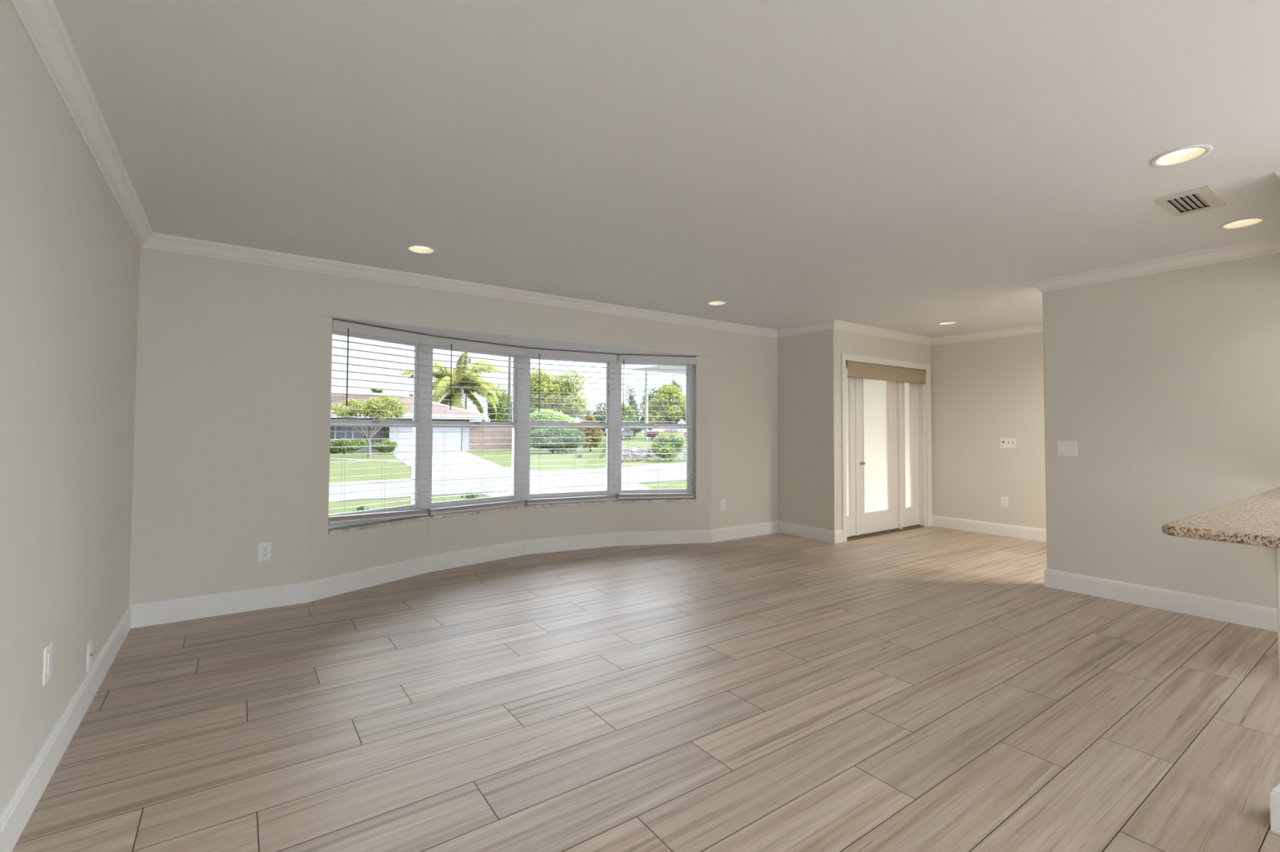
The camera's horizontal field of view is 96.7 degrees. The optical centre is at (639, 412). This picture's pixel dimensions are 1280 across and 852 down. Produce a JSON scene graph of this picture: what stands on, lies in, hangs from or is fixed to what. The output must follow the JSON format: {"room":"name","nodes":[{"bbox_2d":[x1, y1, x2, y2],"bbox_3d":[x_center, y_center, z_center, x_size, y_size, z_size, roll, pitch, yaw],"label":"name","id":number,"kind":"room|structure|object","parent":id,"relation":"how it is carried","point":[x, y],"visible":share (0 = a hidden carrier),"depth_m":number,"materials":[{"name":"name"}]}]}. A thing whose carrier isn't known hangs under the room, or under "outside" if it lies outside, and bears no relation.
{"room":"empty living room","nodes":[
{"label":"empty living room","id":0,"kind":"room"},
{"bbox_2d":[0,0,140,813],"bbox_3d":[-0.642,-0.103,-0.162,0.200,2.640,9.273,2,-2,-35],"label":"wall","id":1,"kind":"structure","parent":0,"point":[69,255],"depth_m":1.96,"materials":[{"name":"beige paint"}]},
{"bbox_2d":[42,640,53,685],"bbox_3d":[-2.039,0.861,1.961,0.009,0.125,0.090,2,-2,-35],"label":"wall plate","id":2,"kind":"object","parent":1,"relation":"attached to","point":[47,651],"visible":1,"depth_m":1.95,"materials":[{"name":"white plastic"}]},
{"bbox_2d":[0,605,131,851],"bbox_3d":[-0.561,1.149,-0.138,0.014,0.140,8.873,2,-2,-35],"label":"baseboard","id":3,"kind":"structure","parent":1,"relation":"attached to","point":[15,816],"depth_m":2.03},
{"bbox_2d":[7,0,153,247],"bbox_3d":[-0.529,-1.175,-0.052,0.066,0.088,8.873,2,-2,-35],"label":"crown molding","id":4,"kind":"structure","parent":1,"relation":"attached to","point":[41,21],"depth_m":2.01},
{"bbox_2d":[86,639,93,671],"bbox_3d":[-2.448,1.080,2.537,0.016,0.120,0.080,2,-2,-35],"label":"wall plate","id":5,"kind":"object","parent":1,"relation":"attached to","point":[89,652],"visible":1,"depth_m":2.52,"materials":[{"name":"white plastic"}]},
{"bbox_2d":[128,247,777,605],"bbox_3d":[-0.951,0.070,5.526,5.865,2.640,0.777,2,-2,-35],"label":"wall","id":6,"kind":"structure","parent":0,"point":[233,383],"depth_m":4.01,"materials":[{"name":"beige paint"}]},
{"bbox_2d":[257,542,271,561],"bbox_3d":[-2.561,0.949,3.882,0.076,0.125,0.009,2,-2,-35],"label":"wall outlet","id":7,"kind":"object","parent":6,"relation":"attached to","point":[264,548],"visible":1,"depth_m":3.88,"materials":[{"name":"white plastic"}]},
{"bbox_2d":[262,546,267,551],"bbox_3d":[-2.560,0.929,3.881,0.033,0.033,0.002,2,-2,-35],"label":"receptacle","id":8,"kind":"object","parent":7,"relation":"attached to","point":[264,548],"depth_m":3.88,"materials":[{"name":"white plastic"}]},
{"bbox_2d":[328,320,431,534],"bbox_3d":[-2.111,0.110,4.613,0.202,1.590,0.904,-1,-2,32],"label":"window","id":9,"kind":"structure","parent":6,"relation":"in","point":[415,504],"depth_m":4.89,"materials":[{"name":"white plastic"}]},
{"bbox_2d":[328,320,433,524],"bbox_3d":[-2.061,0.100,4.572,0.082,1.548,0.880,-1,-2,32],"label":"window blind","id":10,"kind":"object","parent":9,"relation":"attached to","point":[340,326],"visible":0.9,"depth_m":4.53,"materials":[{"name":"grey plastic"}]},
{"bbox_2d":[129,520,777,628],"bbox_3d":[-0.894,1.317,5.399,5.865,0.140,0.588,2,-2,-35],"label":"baseboard","id":11,"kind":"structure","parent":6,"relation":"attached to","point":[155,613],"depth_m":4.58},
{"bbox_2d":[142,232,777,338],"bbox_3d":[-0.703,-1.014,5.215,5.865,0.088,0.066,2,-2,-35],"label":"crown molding","id":12,"kind":"structure","parent":6,"relation":"attached to","point":[161,242],"depth_m":4.46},
{"bbox_2d":[423,344,526,519],"bbox_3d":[-1.522,0.135,5.348,0.202,1.590,1.037,-1,-2,44],"label":"window","id":13,"kind":"structure","parent":6,"relation":"in","point":[429,424],"depth_m":5.36,"materials":[{"name":"white plastic"}]},
{"bbox_2d":[427,337,528,515],"bbox_3d":[-1.480,0.126,5.300,0.082,1.551,0.986,-1,-2,44],"label":"window blind","id":14,"kind":"object","parent":13,"relation":"attached to","point":[437,341],"visible":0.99,"depth_m":5.25,"materials":[{"name":"grey plastic"}]},
{"bbox_2d":[521,355,617,508],"bbox_3d":[-0.722,0.157,5.929,1.037,1.590,0.202,1,-2,-26],"label":"window","id":15,"kind":"structure","parent":6,"relation":"in","point":[610,491],"depth_m":5.94,"materials":[{"name":"white plastic"}]},
{"bbox_2d":[525,348,616,505],"bbox_3d":[-0.696,0.147,5.870,0.969,1.551,0.082,1,-2,-26],"label":"window blind","id":16,"kind":"object","parent":15,"relation":"attached to","point":[540,353],"visible":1,"depth_m":5.85,"materials":[{"name":"grey plastic"}]},
{"bbox_2d":[614,355,696,502],"bbox_3d":[0.158,0.170,6.239,0.897,1.590,0.202,1,-2,-11],"label":"window","id":17,"kind":"structure","parent":6,"relation":"in","point":[619,426],"depth_m":6.24,"materials":[{"name":"white plastic"}]},
{"bbox_2d":[617,355,696,498],"bbox_3d":[0.187,0.158,6.179,0.856,1.544,0.082,1,-2,-11],"label":"window blind","id":18,"kind":"object","parent":17,"relation":"attached to","point":[622,358],"visible":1,"depth_m":6.17,"materials":[{"name":"grey plastic"}]},
{"bbox_2d":[720,499,725,511],"bbox_3d":[0.929,1.031,6.348,0.078,0.124,0.009,2,-2,-35],"label":"wall outlet","id":19,"kind":"object","parent":6,"relation":"attached to","point":[722,501],"visible":1,"depth_m":6.34,"materials":[{"name":"white plastic"}]},
{"bbox_2d":[406,354,508,376],"bbox_3d":[-18.211,-4.748,55.857,13.654,2.830,0.029,-1,-2,26],"label":"power line","id":20,"kind":"object","parent":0,"point":[406,354],"visible":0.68,"depth_m":55.23,"materials":[{"name":"black metal"}]},
{"bbox_2d":[11,526,1279,851],"bbox_3d":[2.507,1.311,2.363,8.017,0.002,9.674,2,-2,-35],"label":"floor","id":21,"kind":"structure","parent":0,"point":[923,689],"depth_m":2.44,"materials":[{"name":"brown wood"}]},
{"bbox_2d":[53,0,1279,337],"bbox_3d":[2.505,-1.308,2.464,9.117,0.360,10.273,2,-2,-35],"label":"ceiling","id":22,"kind":"structure","parent":0,"point":[910,166],"depth_m":2.35,"materials":[{"name":"paint"}]},
{"bbox_2d":[404,244,436,254],"bbox_3d":[-1.477,-1.151,3.843,0.201,0.106,0.201,2,-2,-35],"label":"recessed light","id":23,"kind":"object","parent":22,"relation":"in","point":[415,248],"visible":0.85,"depth_m":3.88,"materials":[{"name":"white"}]},
{"bbox_2d":[706,300,727,306],"bbox_3d":[0.732,-1.093,5.419,0.201,0.106,0.201,2,-2,-35],"label":"recessed light","id":24,"kind":"object","parent":22,"relation":"in","point":[715,303],"visible":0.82,"depth_m":5.47,"materials":[{"name":"white"}]},
{"bbox_2d":[937,321,957,324],"bbox_3d":[3.436,-1.051,6.360,0.201,0.106,0.201,2,-2,-35],"label":"recessed light","id":25,"kind":"object","parent":22,"relation":"in","point":[943,322],"visible":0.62,"depth_m":6.40,"materials":[{"name":"white"}]},
{"bbox_2d":[1150,144,1213,167],"bbox_3d":[2.371,-1.175,2.497,0.201,0.106,0.201,2,-2,-35],"label":"recessed light","id":26,"kind":"object","parent":22,"relation":"in","point":[1185,154],"visible":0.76,"depth_m":2.52,"materials":[{"name":"paint"}]},
{"bbox_2d":[1154,185,1226,217],"bbox_3d":[2.893,-1.159,2.991,0.400,0.112,0.202,2,-2,-35],"label":"ceiling vent","id":27,"kind":"object","parent":22,"relation":"in","point":[1197,198],"visible":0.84,"depth_m":3.00,"materials":[{"name":"white metal"}]},
{"bbox_2d":[1217,216,1268,230],"bbox_3d":[3.484,-1.145,3.293,0.201,0.106,0.201,2,-2,-35],"label":"recessed light","id":28,"kind":"object","parent":22,"relation":"in","point":[1250,221],"visible":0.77,"depth_m":3.32,"materials":[{"name":"white"}]},
{"bbox_2d":[777,328,842,530],"bbox_3d":[1.904,0.120,6.701,0.155,2.640,0.999,2,-2,-35],"label":"wall","id":29,"kind":"structure","parent":0,"point":[809,380],"depth_m":6.50,"materials":[{"name":"beige paint"}]},
{"bbox_2d":[777,319,835,338],"bbox_3d":[1.895,-0.960,6.562,0.066,0.088,0.865,2,-2,-35],"label":"crown molding","id":30,"kind":"structure","parent":29,"relation":"attached to","point":[827,325],"depth_m":6.53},
{"bbox_2d":[777,520,843,543],"bbox_3d":[1.945,1.366,6.565,0.148,0.140,0.813,2,-2,-35],"label":"baseboard","id":31,"kind":"structure","parent":29,"relation":"attached to","point":[831,536],"depth_m":6.45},
{"bbox_2d":[841,330,932,527],"bbox_3d":[3.054,0.135,7.024,2.097,2.640,0.200,2,-2,-35],"label":"wall","id":32,"kind":"structure","parent":0,"point":[852,343],"depth_m":6.86,"materials":[{"name":"beige paint"}]},
{"bbox_2d":[833,320,933,346],"bbox_3d":[2.964,-0.947,6.827,2.118,0.088,0.066,2,-2,-35],"label":"crown molding","id":33,"kind":"structure","parent":32,"relation":"attached to","point":[838,325],"depth_m":6.75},
{"bbox_2d":[845,360,925,384],"bbox_3d":[2.987,-0.476,6.865,1.678,0.190,0.054,2,-2,-35],"label":"roller shade","id":34,"kind":"object","parent":32,"relation":"attached to","point":[855,370],"visible":1,"depth_m":6.80,"materials":[{"name":"beige fabric"}]},
{"bbox_2d":[840,352,932,542],"bbox_3d":[2.954,0.403,6.936,1.886,2.098,0.218,2,-2,-35],"label":"door","id":35,"kind":"structure","parent":32,"relation":"in","point":[886,479],"depth_m":6.95,"materials":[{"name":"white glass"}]},
{"bbox_2d":[930,332,1046,529],"bbox_3d":[4.155,0.089,5.370,2.208,2.640,3.774,2,-2,-35],"label":"wall","id":36,"kind":"structure","parent":0,"point":[984,392],"depth_m":6.86,"materials":[{"name":"beige paint"}]},
{"bbox_2d":[930,323,1043,346],"bbox_3d":[4.814,-0.964,5.987,0.066,0.088,3.574,2,-2,-35],"label":"crown molding","id":37,"kind":"structure","parent":36,"relation":"attached to","point":[1037,328],"depth_m":6.85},
{"bbox_2d":[932,515,1046,542],"bbox_3d":[4.814,1.360,5.930,0.032,0.140,3.564,2,-2,-35],"label":"baseboard","id":38,"kind":"structure","parent":36,"relation":"attached to","point":[991,528],"depth_m":6.80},
{"bbox_2d":[1000,497,1008,506],"bbox_3d":[4.292,1.050,6.700,0.009,0.116,0.080,2,-2,-35],"label":"wall outlet","id":39,"kind":"object","parent":36,"relation":"attached to","point":[1004,500],"visible":1,"depth_m":6.70,"materials":[{"name":"white plastic"}]},
{"bbox_2d":[1000,438,1016,448],"bbox_3d":[4.320,0.357,6.684,0.011,0.119,0.168,2,-2,-35],"label":"wall switch","id":40,"kind":"object","parent":36,"relation":"attached to","point":[1004,442],"visible":1,"depth_m":6.68,"materials":[{"name":"white plastic"}]},
{"bbox_2d":[1042,252,1279,608],"bbox_3d":[5.089,-0.009,2.039,0.115,2.640,6.254,2,-2,-35],"label":"wall","id":41,"kind":"structure","parent":0,"point":[1166,385],"depth_m":3.97,"materials":[{"name":"beige paint"}]},
{"bbox_2d":[1057,440,1076,456],"bbox_3d":[3.315,0.278,4.423,0.019,0.121,0.127,2,-2,-35],"label":"wall switch","id":42,"kind":"object","parent":41,"relation":"attached to","point":[1064,448],"visible":1,"depth_m":4.42,"materials":[{"name":"white plastic"}]},
{"bbox_2d":[1029,235,1279,293],"bbox_3d":[3.831,-1.034,3.858,0.247,0.088,2.010,2,-2,-35],"label":"crown molding","id":43,"kind":"structure","parent":41,"relation":"attached to","point":[1268,246],"depth_m":3.95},
{"bbox_2d":[1044,568,1277,631],"bbox_3d":[3.835,1.289,3.765,0.143,0.140,1.958,2,-2,-35],"label":"baseboard","id":44,"kind":"structure","parent":41,"relation":"attached to","point":[1265,618],"depth_m":3.92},
{"bbox_2d":[1275,547,1279,691],"bbox_3d":[2.813,0.821,0.690,0.120,0.878,2.715,2,-2,-35],"label":"wall","id":45,"kind":"structure","parent":0,"point":[1277,550],"depth_m":1.77,"materials":[{"name":"beige paint"}]},
{"bbox_2d":[1161,487,1279,548],"bbox_3d":[3.703,0.393,1.487,2.660,0.034,2.970,2,-2,-35],"label":"countertop","id":46,"kind":"structure","parent":45,"relation":"on","point":[1255,520],"depth_m":1.97,"materials":[{"name":"stone"}]},
{"bbox_2d":[1260,546,1275,572],"bbox_3d":[2.015,0.457,1.819,0.097,0.088,0.034,2,-2,-35],"label":"corbel","id":47,"kind":"object","parent":45,"relation":"attached to","point":[1270,552],"visible":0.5,"depth_m":1.78,"materials":[{"name":"beige paint"}]},
{"bbox_2d":[1269,773,1279,834],"bbox_3d":[2.805,1.190,0.688,0.168,0.140,2.739,2,-2,-35],"label":"baseboard","id":48,"kind":"structure","parent":45,"relation":"attached to","point":[1274,794],"depth_m":1.75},
{"label":"outside","id":49,"kind":"structure","parent":0,"visible":0},
{"bbox_2d":[391,451,534,477],"bbox_3d":[-10.616,2.607,31.637,5.221,0.060,25.457,1,-2,-25],"label":"driveway","id":50,"kind":"structure","parent":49,"point":[441,455],"depth_m":26.66,"materials":[{"name":"concrete"}]},
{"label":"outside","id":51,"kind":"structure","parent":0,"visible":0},
{"bbox_2d":[480,483,653,497],"bbox_3d":[20.560,2.624,27.269,54.850,0.060,8.500,2,-2,-35],"label":"driveway","id":52,"kind":"structure","parent":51,"point":[641,486],"depth_m":15.71,"materials":[{"name":"concrete"}]},
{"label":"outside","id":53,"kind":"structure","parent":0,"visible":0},
{"bbox_2d":[598,432,686,460],"bbox_3d":[29.632,5.321,128.003,163.700,1.050,125.000,2,-2,-35],"label":"embankment","id":54,"kind":"object","parent":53,"point":[639,434],"visible":0.13,"depth_m":42.06,"materials":[{"name":"green plant"}]},
{"bbox_2d":[604,428,633,439],"bbox_3d":[-1.927,1.860,53.944,1.660,1.355,4.318,0,-2,15],"label":"parked car","id":55,"kind":"object","parent":54,"relation":"on","point":[624,434],"visible":0.44,"depth_m":53.25,"materials":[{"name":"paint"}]},
{"bbox_2d":[621,401,635,421],"bbox_3d":[-2.207,0.842,65.931,2.849,4.306,3.284,-1,-2,38],"label":"tree","id":56,"kind":"object","parent":54,"relation":"on","point":[631,415],"visible":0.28,"depth_m":65.61,"materials":[{"name":"green plant"}]},
{"bbox_2d":[624,384,639,419],"bbox_3d":[-1.090,-0.293,78.052,1.388,7.320,2.048,-1,-2,43],"label":"pine tree","id":57,"kind":"object","parent":54,"relation":"on","point":[632,403],"visible":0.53,"depth_m":77.87,"materials":[{"name":"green plant"}]},
{"bbox_2d":[621,417,644,439],"bbox_3d":[-1.386,1.705,60.378,3.605,2.256,2.954,2,-2,-35],"label":"tree","id":58,"kind":"object","parent":54,"relation":"on","point":[632,419],"visible":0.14,"depth_m":59.96,"materials":[{"name":"green plant"}]},
{"bbox_2d":[644,371,648,440],"bbox_3d":[0.600,-2.754,51.953,0.323,10.850,0.340,2,-2,-35],"label":"concrete pole","id":59,"kind":"object","parent":54,"relation":"on","point":[646,372],"visible":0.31,"depth_m":51.77,"materials":[{"name":"grey concrete"}]},
{"bbox_2d":[632,385,666,431],"bbox_3d":[2.220,-0.127,71.299,6.049,6.614,6.426,1,-2,-30],"label":"tree","id":60,"kind":"object","parent":54,"relation":"on","point":[642,403],"visible":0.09,"depth_m":70.98,"materials":[{"name":"green plant"}]},
{"bbox_2d":[621,445,686,460],"bbox_3d":[1.403,2.408,33.674,7.525,0.901,2.730,1,-2,-31],"label":"riprap","id":61,"kind":"object","parent":54,"relation":"on","point":[624,451],"visible":0.27,"depth_m":32.69,"materials":[{"name":"grey stone"}]},
{"bbox_2d":[640,382,685,431],"bbox_3d":[2.982,-0.201,58.008,6.524,5.954,5.142,2,-2,-44],"label":"tree","id":62,"kind":"object","parent":54,"relation":"on","point":[668,395],"visible":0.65,"depth_m":56.70,"materials":[{"name":"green plant"}]},
{"bbox_2d":[646,428,686,440],"bbox_3d":[2.717,1.805,50.138,4.318,1.355,1.660,2,-2,-40],"label":"parked car","id":63,"kind":"object","parent":54,"relation":"on","point":[656,431],"visible":0.26,"depth_m":48.99,"materials":[{"name":"red paint"}]},
{"bbox_2d":[670,380,683,394],"bbox_3d":[5.452,-0.732,85.546,2.227,8.718,2.074,2,-2,-35],"label":"pine tree","id":64,"kind":"object","parent":54,"relation":"on","point":[673,382],"visible":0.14,"depth_m":85.41,"materials":[{"name":"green plant"}]},
{"bbox_2d":[677,418,684,423],"bbox_3d":[3.057,0.626,42.536,0.629,0.309,0.082,2,-2,-35],"label":"road sign","id":65,"kind":"object","parent":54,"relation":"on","point":[681,421],"depth_m":42.59,"materials":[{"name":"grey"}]},
{"bbox_2d":[676,428,686,436],"bbox_3d":[3.087,1.478,42.534,0.866,0.551,0.082,2,-2,-35],"label":"road sign","id":66,"kind":"object","parent":54,"relation":"on","point":[681,431],"depth_m":42.55,"materials":[{"name":"grey metal"}]},
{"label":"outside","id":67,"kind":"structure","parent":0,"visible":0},
{"bbox_2d":[328,440,686,528],"bbox_3d":[-43.189,4.440,95.642,280.000,0.060,193.800,2,-2,-35],"label":"lawn","id":68,"kind":"structure","parent":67,"point":[555,459],"depth_m":26.08,"materials":[{"name":"green plant"}]},
{"bbox_2d":[329,438,368,454],"bbox_3d":[-19.108,2.227,36.730,2.885,1.185,1.236,2,-2,-35],"label":"hedge","id":69,"kind":"object","parent":68,"relation":"on","point":[333,443],"visible":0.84,"depth_m":36.43,"materials":[{"name":"green plant"}]},
{"bbox_2d":[346,506,368,526],"bbox_3d":[-2.923,1.432,5.991,0.477,0.931,0.388,2,-2,-44],"label":"plant","id":70,"kind":"object","parent":68,"relation":"on","point":[361,508],"visible":0.02,"depth_m":5.92,"materials":[{"name":"green plant"}]},
{"bbox_2d":[329,457,402,462],"bbox_3d":[-14.632,2.544,30.195,6.731,0.060,1.073,-1,-2,28],"label":"garden path","id":71,"kind":"structure","parent":68,"relation":"on","point":[353,460],"depth_m":30.36,"materials":[{"name":"concrete"}]},
{"bbox_2d":[330,394,409,457],"bbox_3d":[-15.913,0.786,33.515,4.416,3.786,2.387,2,-2,-35],"label":"frangipani tree","id":72,"kind":"object","parent":68,"relation":"on","point":[383,413],"visible":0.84,"depth_m":33.25,"materials":[{"name":"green plant"}]},
{"bbox_2d":[370,387,383,393],"bbox_3d":[-32.486,0.326,70.137,1.182,6.802,1.329,0,-2,21],"label":"tree","id":73,"kind":"object","parent":68,"relation":"on","point":[379,391],"visible":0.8,"depth_m":70.16,"materials":[{"name":"green plant"}]},
{"bbox_2d":[371,439,397,453],"bbox_3d":[-17.198,2.312,38.237,1.640,1.125,1.306,2,-2,-35],"label":"hedge","id":74,"kind":"object","parent":68,"relation":"on","point":[388,449],"visible":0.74,"depth_m":38.02,"materials":[{"name":"green plant"}]},
{"bbox_2d":[329,391,486,452],"bbox_3d":[-25.590,0.511,42.229,24.950,4.680,11.626,2,-2,-35],"label":"house","id":75,"kind":"structure","parent":68,"relation":"on","point":[446,437],"depth_m":43.12,"materials":[{"name":"paint"}]},
{"bbox_2d":[400,352,502,422],"bbox_3d":[-19.162,-1.154,58.073,9.705,9.254,9.017,1,-2,-27],"label":"palm tree","id":76,"kind":"object","parent":68,"relation":"on","point":[455,371],"visible":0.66,"depth_m":57.08,"materials":[{"name":"green plant"}]},
{"bbox_2d":[464,352,471,409],"bbox_3d":[-20.767,-2.192,68.628,0.653,11.950,0.317,1,-2,-15],"label":"utility pole","id":77,"kind":"object","parent":68,"relation":"on","point":[469,359],"visible":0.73,"depth_m":68.48,"materials":[{"name":"grey wood"}]},
{"bbox_2d":[460,492,479,499],"bbox_3d":[-2.024,1.420,6.612,0.521,1.002,0.375,2,-2,-35],"label":"plant","id":78,"kind":"object","parent":68,"relation":"on","point":[467,497],"visible":0.02,"depth_m":6.63,"materials":[{"name":"green plant"}]},
{"bbox_2d":[469,427,511,450],"bbox_3d":[-11.777,2.006,45.937,4.050,2.050,0.120,2,-2,-35],"label":"fence","id":79,"kind":"object","parent":68,"relation":"on","point":[495,443],"visible":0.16,"depth_m":45.72,"materials":[{"name":"brown wood"}]},
{"bbox_2d":[484,384,512,422],"bbox_3d":[-15.552,0.170,64.562,4.156,6.936,3.906,2,-2,-35],"label":"tree","id":80,"kind":"object","parent":68,"relation":"on","point":[491,414],"visible":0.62,"depth_m":63.86,"materials":[{"name":"green plant"}]},
{"bbox_2d":[328,462,686,485],"bbox_3d":[-5.093,2.405,24.455,260.000,0.060,8.090,2,-2,-35],"label":"curb","id":81,"kind":"object","parent":68,"relation":"on","point":[668,467],"visible":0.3,"depth_m":21.42,"materials":[{"name":"concrete"}]},
{"bbox_2d":[328,477,686,502],"bbox_3d":[-0.455,2.223,17.896,260.000,0.060,0.940,2,-2,-35],"label":"curb","id":82,"kind":"object","parent":68,"relation":"on","point":[565,486],"visible":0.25,"depth_m":15.33,"materials":[{"name":"concrete"}]},
{"bbox_2d":[507,357,511,422],"bbox_3d":[-12.088,-2.689,52.749,2.200,12.050,0.310,2,-2,-35],"label":"utility pole","id":83,"kind":"object","parent":68,"relation":"on","point":[509,358],"visible":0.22,"depth_m":52.67,"materials":[{"name":"grey wood"}]},
{"bbox_2d":[332,382,404,386],"bbox_3d":[-23.010,-2.496,45.233,26.501,0.423,0.022,2,-2,-35],"label":"power line","id":84,"kind":"object","parent":83,"relation":"attached to","point":[332,383],"visible":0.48,"depth_m":46.17,"materials":[{"name":"black metal"}]},
{"bbox_2d":[335,361,502,373],"bbox_3d":[-22.916,-3.648,45.146,26.504,2.938,0.036,2,-2,-35],"label":"power line","id":85,"kind":"object","parent":83,"relation":"attached to","point":[499,362],"visible":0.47,"depth_m":46.94,"materials":[{"name":"black metal"}]},
{"bbox_2d":[529,409,578,431],"bbox_3d":[-7.050,1.413,46.512,5.059,3.420,3.494,2,-2,-35],"label":"shrub","id":86,"kind":"object","parent":68,"relation":"on","point":[561,417],"visible":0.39,"depth_m":45.49,"materials":[{"name":"green plant"}]},
{"bbox_2d":[529,427,586,453],"bbox_3d":[-6.143,1.837,40.083,4.929,2.190,2.811,2,-2,-38],"label":"shrub","id":87,"kind":"object","parent":68,"relation":"on","point":[568,443],"visible":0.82,"depth_m":39.50,"materials":[{"name":"green plant"}]},
{"bbox_2d":[529,367,588,429],"bbox_3d":[-8.769,-0.511,56.242,7.178,7.852,5.628,1,-2,-32],"label":"tree","id":88,"kind":"object","parent":68,"relation":"on","point":[556,403],"visible":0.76,"depth_m":55.35,"materials":[{"name":"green plant"}]},
{"bbox_2d":[575,449,585,457],"bbox_3d":[-3.682,2.456,34.294,0.845,0.512,0.889,2,-2,-35],"label":"agave plant","id":89,"kind":"object","parent":68,"relation":"on","point":[579,451],"visible":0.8,"depth_m":34.24,"materials":[{"name":"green plant"}]},
{"bbox_2d":[575,413,604,452],"bbox_3d":[-3.970,1.538,43.751,2.540,3.030,1.709,2,-2,-35],"label":"shrub","id":90,"kind":"object","parent":68,"relation":"on","point":[594,442],"visible":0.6,"depth_m":43.45,"materials":[{"name":"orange plant"}]},
{"bbox_2d":[577,401,606,435],"bbox_3d":[-5.824,1.305,83.942,6.454,5.950,4.855,2,-2,-35],"label":"tree","id":91,"kind":"object","parent":68,"relation":"on","point":[597,412],"visible":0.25,"depth_m":83.00,"materials":[{"name":"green plant"}]},
{"bbox_2d":[621,455,640,462],"bbox_3d":[-0.661,2.526,30.189,1.770,0.471,0.622,2,-2,-35],"label":"dry grass","id":92,"kind":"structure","parent":68,"relation":"on","point":[622,460],"depth_m":30.15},
{"bbox_2d":[650,431,686,461],"bbox_3d":[1.534,1.834,30.799,2.079,1.697,1.851,0,-2,-3],"label":"shrub","id":93,"kind":"object","parent":68,"relation":"on","point":[673,456],"visible":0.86,"depth_m":30.37,"materials":[{"name":"green plant"}]},
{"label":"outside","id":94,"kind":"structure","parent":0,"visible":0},
{"bbox_2d":[622,364,685,374],"bbox_3d":[3.638,-0.931,10.990,6.420,0.220,5.300,2,-2,-35],"label":"porch roof","id":95,"kind":"structure","parent":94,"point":[670,368],"depth_m":10.94,"materials":[{"name":"white plastic"}]},
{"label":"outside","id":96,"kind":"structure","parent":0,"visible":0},
{"bbox_2d":[552,361,577,373],"bbox_3d":[-6.472,-5.048,56.504,4.667,2.526,0.081,1,-2,-29],"label":"power line","id":97,"kind":"object","parent":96,"point":[575,362],"visible":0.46,"depth_m":55.87,"materials":[{"name":"black metal"}]},
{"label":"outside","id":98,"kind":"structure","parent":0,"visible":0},
{"bbox_2d":[328,469,686,497],"bbox_3d":[-1.742,2.291,19.716,260.000,0.060,3.500,2,-2,-35],"label":"road","id":99,"kind":"structure","parent":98,"point":[640,475],"depth_m":17.71,"materials":[{"name":"grey asphalt"}]},
{"bbox_3d":[3.651,-0.965,2.893,1.289,0.290,0.265,2,-2,-35],"label":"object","id":100,"kind":"structure","parent":0,"visible":0},
{"bbox_2d":[1275,171,1279,180],"bbox_3d":[3.577,-1.065,2.884,1.285,0.088,0.331,2,-2,-35],"label":"crown molding","id":101,"kind":"structure","parent":100,"relation":"attached to","point":[1277,174],"depth_m":2.65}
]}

